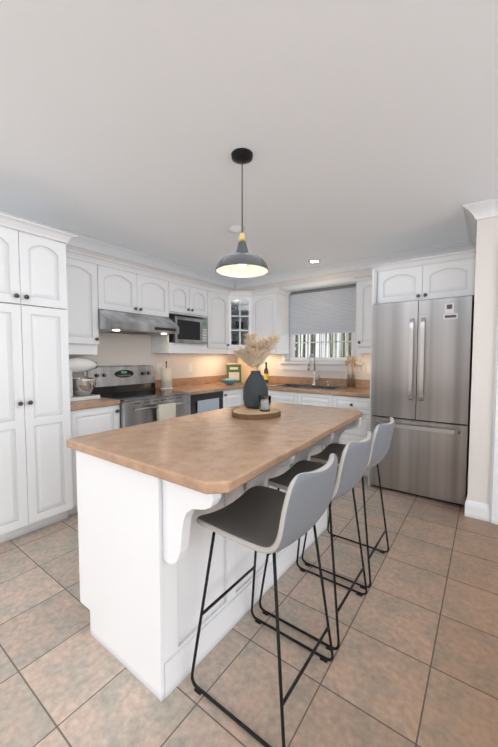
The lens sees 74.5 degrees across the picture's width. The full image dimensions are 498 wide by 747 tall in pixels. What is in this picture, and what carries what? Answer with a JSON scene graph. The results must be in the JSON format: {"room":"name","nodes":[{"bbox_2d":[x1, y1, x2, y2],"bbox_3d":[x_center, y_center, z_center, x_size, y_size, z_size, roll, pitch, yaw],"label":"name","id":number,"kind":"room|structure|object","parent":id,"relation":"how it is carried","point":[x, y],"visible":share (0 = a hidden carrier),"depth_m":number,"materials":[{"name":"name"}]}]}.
{"room":"kitchen","nodes":[
{"label":"kitchen","id":0,"kind":"room"},
{"bbox_2d":[66,244,234,379],"bbox_3d":[-2.547,-0.044,2.130,0.120,2.460,7.960,2,4,36],"label":"wall","id":1,"kind":"structure","parent":0,"point":[115,349],"depth_m":3.85,"materials":[{"name":"white paint"}]},
{"bbox_2d":[66,257,98,354],"bbox_3d":[-1.636,-0.584,2.939,0.361,0.825,0.423,2,4,36],"label":"upper cabinet","id":2,"kind":"object","parent":1,"relation":"attached to","point":[82,309],"visible":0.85,"depth_m":2.91,"materials":[{"name":"white wood"}]},
{"bbox_2d":[0,210,235,288],"bbox_3d":[-2.463,-1.217,2.007,0.090,0.104,7.720,2,4,36],"label":"crown molding","id":3,"kind":"structure","parent":1,"relation":"attached to","point":[82,241],"depth_m":3.61,"materials":[{"name":"white wood"}]},
{"bbox_2d":[97,265,168,316],"bbox_3d":[-1.266,-0.820,3.434,0.361,0.405,0.828,2,4,36],"label":"upper cabinet","id":4,"kind":"object","parent":1,"relation":"attached to","point":[124,291],"visible":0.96,"depth_m":3.30,"materials":[{"name":"white wood"}]},
{"bbox_2d":[98,309,178,334],"bbox_3d":[-1.210,-0.519,3.409,0.499,0.193,0.824,2,4,36],"label":"range hood","id":5,"kind":"object","parent":4,"relation":"attached to","point":[109,321],"visible":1,"depth_m":3.23,"materials":[{"name":"silver metal"}]},
{"bbox_2d":[157,363,161,372],"bbox_3d":[-1.099,-0.071,4.007,0.006,0.116,0.072,2,4,36],"label":"wall outlet plate","id":6,"kind":"object","parent":1,"relation":"attached to","point":[159,366],"depth_m":4.01,"materials":[{"name":"white plastic"}]},
{"bbox_2d":[169,281,207,316],"bbox_3d":[-0.835,-0.888,4.021,0.361,0.330,0.628,2,4,36],"label":"upper cabinet","id":7,"kind":"object","parent":1,"relation":"attached to","point":[185,299],"visible":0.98,"depth_m":3.91,"materials":[{"name":"white wood"}]},
{"bbox_2d":[188,363,192,371],"bbox_3d":[-0.792,-0.083,4.427,0.006,0.116,0.072,2,4,36],"label":"wall outlet plate","id":8,"kind":"object","parent":1,"relation":"attached to","point":[189,364],"depth_m":4.42,"materials":[{"name":"white plastic"}]},
{"bbox_2d":[201,291,228,347],"bbox_3d":[-0.527,-0.710,4.453,0.361,0.730,0.413,2,4,36],"label":"upper cabinet","id":9,"kind":"object","parent":1,"relation":"attached to","point":[217,318],"visible":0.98,"depth_m":4.35,"materials":[{"name":"white wood"}]},
{"bbox_2d":[151,311,288,353],"bbox_3d":[-0.303,-0.497,4.255,0.969,0.474,1.601,2,4,36],"label":"shelf","id":10,"kind":"object","parent":1,"relation":"attached to","point":[160,344],"visible":0.62,"depth_m":3.96,"materials":[{"name":"white wood"}]},
{"bbox_2d":[169,316,207,343],"bbox_3d":[-0.821,-0.520,4.045,0.355,0.300,0.535,2,4,36],"label":"microwave oven","id":11,"kind":"object","parent":10,"relation":"on","point":[193,331],"visible":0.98,"depth_m":3.91,"materials":[{"name":"silver metal"}]},
{"bbox_2d":[228,295,251,347],"bbox_3d":[-0.157,-0.726,4.776,0.578,0.730,0.569,2,4,36],"label":"upper cabinet","id":12,"kind":"object","parent":1,"relation":"attached to","point":[239,316],"visible":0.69,"depth_m":4.56,"materials":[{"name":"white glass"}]},
{"bbox_2d":[0,476,497,746],"bbox_3d":[0.126,1.314,0.245,6.740,0.060,7.960,2,4,36],"label":"floor","id":13,"kind":"structure","parent":0,"point":[413,662],"depth_m":1.42,"materials":[{"name":"tile"}]},
{"bbox_2d":[0,213,77,543],"bbox_3d":[-1.802,0.065,2.446,0.712,2.208,0.740,2,4,36],"label":"pantry cabinet","id":14,"kind":"object","parent":13,"relation":"on","point":[36,489],"visible":1,"depth_m":2.32,"materials":[{"name":"white wood"}]},
{"bbox_2d":[68,404,119,515],"bbox_3d":[-1.516,0.708,2.927,0.648,0.874,0.438,2,4,36],"label":"base cabinet","id":15,"kind":"object","parent":13,"relation":"on","point":[87,421],"visible":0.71,"depth_m":2.70,"materials":[{"name":"white wood"}]},
{"bbox_2d":[70,391,120,410],"bbox_3d":[-1.520,0.201,2.904,0.637,0.138,0.436,2,4,36],"label":"countertop","id":16,"kind":"structure","parent":15,"relation":"on","point":[89,403],"depth_m":2.75,"materials":[{"name":"laminate"}]},
{"bbox_2d":[69,358,99,400],"bbox_3d":[-1.509,0.047,2.907,0.263,0.368,0.350,2,4,36],"label":"stand mixer","id":17,"kind":"object","parent":16,"relation":"on","point":[83,388],"visible":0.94,"depth_m":2.88,"materials":[{"name":"white metal"}]},
{"bbox_2d":[86,365,190,427],"bbox_3d":[-1.105,0.522,3.385,0.746,1.199,0.792,2,4,36],"label":"range","id":18,"kind":"object","parent":13,"relation":"on","point":[137,394],"visible":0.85,"depth_m":3.33,"materials":[{"name":"silver metal"}]},
{"bbox_2d":[76,450,279,701],"bbox_3d":[-0.337,0.770,1.717,0.615,0.874,0.814,2,4,36],"label":"base cabinet","id":19,"kind":"object","parent":13,"relation":"on","point":[144,539],"depth_m":1.35,"materials":[{"name":"white wood"}]},
{"bbox_2d":[190,391,222,413],"bbox_3d":[-0.732,0.654,3.988,0.626,0.872,0.594,2,4,36],"label":"dishwasher","id":20,"kind":"object","parent":13,"relation":"on","point":[204,402],"visible":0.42,"depth_m":3.77,"materials":[{"name":"grey plastic"}]},
{"bbox_2d":[223,388,242,407],"bbox_3d":[-0.260,0.619,4.644,0.648,0.874,1.016,2,4,36],"label":"base cabinet","id":21,"kind":"object","parent":13,"relation":"on","point":[233,397],"visible":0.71,"depth_m":4.21,"materials":[{"name":"white wood"}]},
{"bbox_2d":[155,376,241,394],"bbox_3d":[-0.633,0.139,4.114,0.641,0.138,0.960,2,4,36],"label":"countertop","id":22,"kind":"structure","parent":21,"relation":"on","point":[209,384],"depth_m":4.22,"materials":[{"name":"laminate"}]},
{"bbox_2d":[160,361,172,388],"bbox_3d":[-0.975,0.018,3.866,0.150,0.326,0.150,2,4,36],"label":"paper towel","id":23,"kind":"object","parent":22,"relation":"on","point":[166,377],"visible":1,"depth_m":3.81,"materials":[{"name":"white paper"}]},
{"bbox_2d":[191,453,337,746],"bbox_3d":[0.083,0.768,1.296,0.476,0.922,0.432,2,4,36],"label":"stool","id":24,"kind":"object","parent":13,"relation":"on","point":[264,520],"visible":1,"depth_m":1.18,"materials":[{"name":"grey plastic"}]},
{"bbox_2d":[268,390,334,406],"bbox_3d":[0.758,0.645,4.148,0.900,0.874,0.617,2,4,36],"label":"base cabinet","id":25,"kind":"object","parent":13,"relation":"on","point":[326,400],"depth_m":3.84,"materials":[{"name":"white wood"}]},
{"bbox_2d":[218,354,369,396],"bbox_3d":[0.516,0.037,4.270,2.307,0.588,0.655,2,4,36],"label":"countertop","id":26,"kind":"structure","parent":25,"relation":"on","point":[331,386],"depth_m":4.15,"materials":[{"name":"laminate"}]},
{"bbox_2d":[220,379,239,384],"bbox_3d":[-0.261,0.114,4.458,0.270,0.074,0.270,2,4,36],"label":"bowl","id":27,"kind":"object","parent":26,"relation":"on","point":[229,381],"visible":1,"depth_m":4.39,"materials":[{"name":"blue ceramic"}]},
{"bbox_2d":[227,364,240,382],"bbox_3d":[-0.219,0.001,4.773,0.210,0.265,0.068,0,3,-9],"label":"cookbook","id":28,"kind":"object","parent":26,"relation":"on","point":[233,371],"visible":0.83,"depth_m":4.76,"materials":[{"name":"green paper"}]},
{"bbox_2d":[227,358,255,381],"bbox_3d":[-0.107,-0.049,4.832,0.440,0.358,0.093,0,3,-9],"label":"cutting boards","id":29,"kind":"object","parent":26,"relation":"on","point":[246,371],"visible":0.23,"depth_m":4.82,"materials":[{"name":"brown wood"}]},
{"bbox_2d":[264,362,268,382],"bbox_3d":[0.248,-0.013,4.725,0.068,0.300,0.068,2,4,36],"label":"oil bottle","id":30,"kind":"object","parent":26,"relation":"on","point":[266,374],"visible":0.85,"depth_m":4.70,"materials":[{"name":"green glass"}]},
{"bbox_2d":[273,383,345,389],"bbox_3d":[0.761,0.249,4.152,0.840,0.176,0.500,2,4,36],"label":"sink basin","id":31,"kind":"object","parent":26,"relation":"in","point":[316,386],"depth_m":4.23,"materials":[{"name":"silver metal"}]},
{"bbox_2d":[307,354,328,385],"bbox_3d":[0.878,-0.045,4.143,0.238,0.411,0.217,2,4,36],"label":"tap","id":32,"kind":"object","parent":26,"relation":"on","point":[308,367],"depth_m":4.24,"materials":[{"name":"silver metal"}]},
{"bbox_2d":[345,355,357,387],"bbox_3d":[1.240,-0.023,3.980,0.143,0.398,0.139,2,4,36],"label":"jar","id":33,"kind":"object","parent":26,"relation":"on","point":[350,381],"visible":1,"depth_m":3.95,"materials":[{"name":"clear glass"}]},
{"bbox_2d":[280,434,331,576],"bbox_3d":[0.103,0.739,2.319,0.615,0.874,0.814,2,4,36],"label":"base cabinet","id":34,"kind":"object","parent":13,"relation":"on","point":[288,555],"depth_m":2.01,"materials":[{"name":"white wood"}]},
{"bbox_2d":[66,401,362,493],"bbox_3d":[0.013,0.302,1.906,0.950,0.038,1.650,2,4,36],"label":"countertop","id":35,"kind":"structure","parent":34,"relation":"on","point":[222,450],"depth_m":1.46,"materials":[{"name":"laminate"}]},
{"bbox_2d":[232,407,280,419],"bbox_3d":[0.034,0.256,2.122,0.323,0.031,0.318,2,4,36],"label":"tray","id":36,"kind":"object","parent":35,"relation":"on","point":[244,413],"visible":0.88,"depth_m":2.02,"materials":[{"name":"brown wood"}]},
{"bbox_2d":[232,331,281,408],"bbox_3d":[0.058,-0.027,2.212,0.328,0.523,0.264,2,4,36],"label":"vase","id":37,"kind":"object","parent":36,"relation":"on","point":[254,353],"visible":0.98,"depth_m":2.17,"materials":[{"name":"grey"}]},
{"bbox_2d":[259,395,270,411],"bbox_3d":[0.102,0.193,2.108,0.080,0.095,0.080,2,4,36],"label":"glass candle","id":38,"kind":"object","parent":36,"relation":"on","point":[264,403],"visible":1,"depth_m":2.08,"materials":[{"name":"white glass"}]},
{"bbox_2d":[259,431,371,650],"bbox_3d":[0.363,0.749,1.679,0.476,0.922,0.432,2,4,36],"label":"stool","id":39,"kind":"object","parent":13,"relation":"on","point":[353,464],"visible":0.81,"depth_m":1.52,"materials":[{"name":"grey plastic"}]},
{"bbox_2d":[302,417,394,589],"bbox_3d":[0.643,0.729,2.062,0.476,0.922,0.432,2,4,36],"label":"stool","id":40,"kind":"object","parent":13,"relation":"on","point":[382,437],"visible":0.67,"depth_m":1.90,"materials":[{"name":"grey plastic"}]},
{"bbox_2d":[335,395,369,476],"bbox_3d":[1.282,0.665,3.766,0.438,0.874,0.617,2,4,36],"label":"base cabinet","id":41,"kind":"object","parent":13,"relation":"on","point":[362,404],"depth_m":3.49,"materials":[{"name":"white wood"}]},
{"bbox_2d":[368,270,377,485],"bbox_3d":[1.429,0.043,3.542,0.021,2.140,0.752,2,4,36],"label":"panel","id":42,"kind":"object","parent":13,"relation":"on","point":[374,286],"visible":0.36,"depth_m":3.23,"materials":[{"name":"white wood"}]},
{"bbox_2d":[370,296,473,505],"bbox_3d":[1.728,0.230,3.257,0.796,1.794,0.822,2,4,36],"label":"fridge","id":43,"kind":"object","parent":13,"relation":"on","point":[422,351],"visible":0.96,"depth_m":2.92,"materials":[{"name":"silver metal"}]},
{"bbox_2d":[0,0,497,279],"bbox_3d":[0.126,-1.202,0.116,6.740,0.060,7.960,2,4,36],"label":"ceiling","id":44,"kind":"structure","parent":0,"point":[360,129],"depth_m":1.63,"materials":[{"name":"white paint"}]},
{"bbox_2d":[228,226,244,232],"bbox_3d":[-0.115,-1.305,2.989,0.160,0.028,0.160,2,4,36],"label":"smoke detector","id":45,"kind":"object","parent":44,"relation":"in","point":[234,229],"visible":0.96,"depth_m":2.96,"materials":[{"name":"white plastic"}]},
{"bbox_2d":[215,148,268,277],"bbox_3d":[-0.040,-0.930,1.906,0.318,0.664,0.318,2,4,36],"label":"pendant lamp","id":46,"kind":"object","parent":44,"relation":"hanging from","point":[242,262],"visible":1,"depth_m":1.89,"materials":[{"name":"black metal"}]},
{"bbox_2d":[308,259,320,263],"bbox_3d":[0.794,-1.365,3.995,0.156,0.010,0.156,2,4,36],"label":"recessed light","id":47,"kind":"object","parent":44,"relation":"in","point":[313,261],"visible":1,"depth_m":4.00,"materials":[{"name":"beige"}]},
{"bbox_2d":[235,257,474,379],"bbox_3d":[1.133,-0.156,4.293,3.270,2.460,0.120,2,4,36],"label":"wall","id":48,"kind":"structure","parent":0,"point":[273,364],"depth_m":4.45,"materials":[{"name":"white paint"}]},
{"bbox_2d":[252,293,288,347],"bbox_3d":[0.288,-0.716,4.580,0.411,0.730,0.361,2,4,36],"label":"upper cabinet","id":49,"kind":"object","parent":48,"relation":"attached to","point":[270,312],"visible":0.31,"depth_m":4.46,"materials":[{"name":"white wood"}]},
{"bbox_2d":[279,275,363,371],"bbox_3d":[0.948,-0.627,4.367,1.185,1.176,0.161,2,4,36],"label":"window","id":50,"kind":"structure","parent":48,"relation":"in","point":[333,347],"depth_m":4.36,"materials":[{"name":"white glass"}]},
{"bbox_2d":[289,284,355,334],"bbox_3d":[0.945,-0.828,4.353,0.953,0.596,0.040,2,4,36],"label":"window shade","id":51,"kind":"object","parent":50,"relation":"attached to","point":[326,310],"visible":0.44,"depth_m":4.32,"materials":[{"name":"grey fabric"}]},
{"bbox_2d":[236,241,463,288],"bbox_3d":[1.059,-1.328,4.156,3.059,0.104,0.090,2,4,36],"label":"crown molding","id":52,"kind":"structure","parent":48,"relation":"attached to","point":[364,263],"depth_m":4.01,"materials":[{"name":"white wood"}]},
{"bbox_2d":[357,280,371,352],"bbox_3d":[1.426,-0.636,3.752,0.271,0.805,0.361,2,4,36],"label":"upper cabinet","id":53,"kind":"object","parent":48,"relation":"attached to","point":[364,318],"visible":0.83,"depth_m":3.67,"materials":[{"name":"white wood"}]},
{"bbox_2d":[377,257,475,303],"bbox_3d":[1.788,-0.855,3.280,0.808,0.320,0.678,2,4,36],"label":"upper cabinet","id":54,"kind":"object","parent":48,"relation":"attached to","point":[451,279],"visible":0.92,"depth_m":3.00,"materials":[{"name":"white wood"}]},
{"bbox_2d":[66,249,475,295],"bbox_3d":[0.353,-1.028,3.000,2.814,0.055,2.807,2,4,36],"label":"crown molding","id":55,"kind":"structure","parent":54,"relation":"attached to","point":[359,278],"depth_m":3.20,"materials":[{"name":"white wood"}]},
{"bbox_2d":[467,216,495,502],"bbox_3d":[2.095,-0.086,2.942,0.120,2.460,0.930,2,4,36],"label":"wall","id":56,"kind":"structure","parent":0,"point":[482,335],"depth_m":2.56,"materials":[{"name":"white paint"}]},
{"bbox_2d":[464,221,476,250],"bbox_3d":[1.986,-1.263,2.911,0.090,0.104,0.810,2,4,36],"label":"crown molding","id":57,"kind":"structure","parent":56,"relation":"attached to","point":[470,244],"depth_m":3.12,"materials":[{"name":"white wood"}]},
{"bbox_2d":[465,497,489,521],"bbox_3d":[3.145,1.140,1.714,3.364,0.136,0.114,2,4,36],"label":"baseboard","id":58,"kind":"structure","parent":56,"relation":"attached to","point":[477,510],"depth_m":2.61,"materials":[{"name":"white wood"}]},
{"bbox_2d":[486,216,497,503],"bbox_3d":[3.209,-0.019,1.629,3.230,2.460,0.120,2,4,36],"label":"wall","id":59,"kind":"structure","parent":0,"point":[492,386],"depth_m":2.53,"materials":[{"name":"white paint"}]},
{"bbox_2d":[463,197,497,224],"bbox_3d":[3.062,-1.193,1.546,3.441,0.104,0.090,2,4,36],"label":"crown molding","id":60,"kind":"structure","parent":59,"relation":"attached to","point":[474,212],"depth_m":2.49,"materials":[{"name":"white wood"}]},
{"bbox_2d":[489,310,497,524],"bbox_3d":[2.285,0.101,2.295,0.904,2.152,0.146,2,4,36],"label":"door frame","id":61,"kind":"structure","parent":59,"relation":"attached to","point":[493,518],"depth_m":2.52,"materials":[{"name":"white wood"}]}
]}

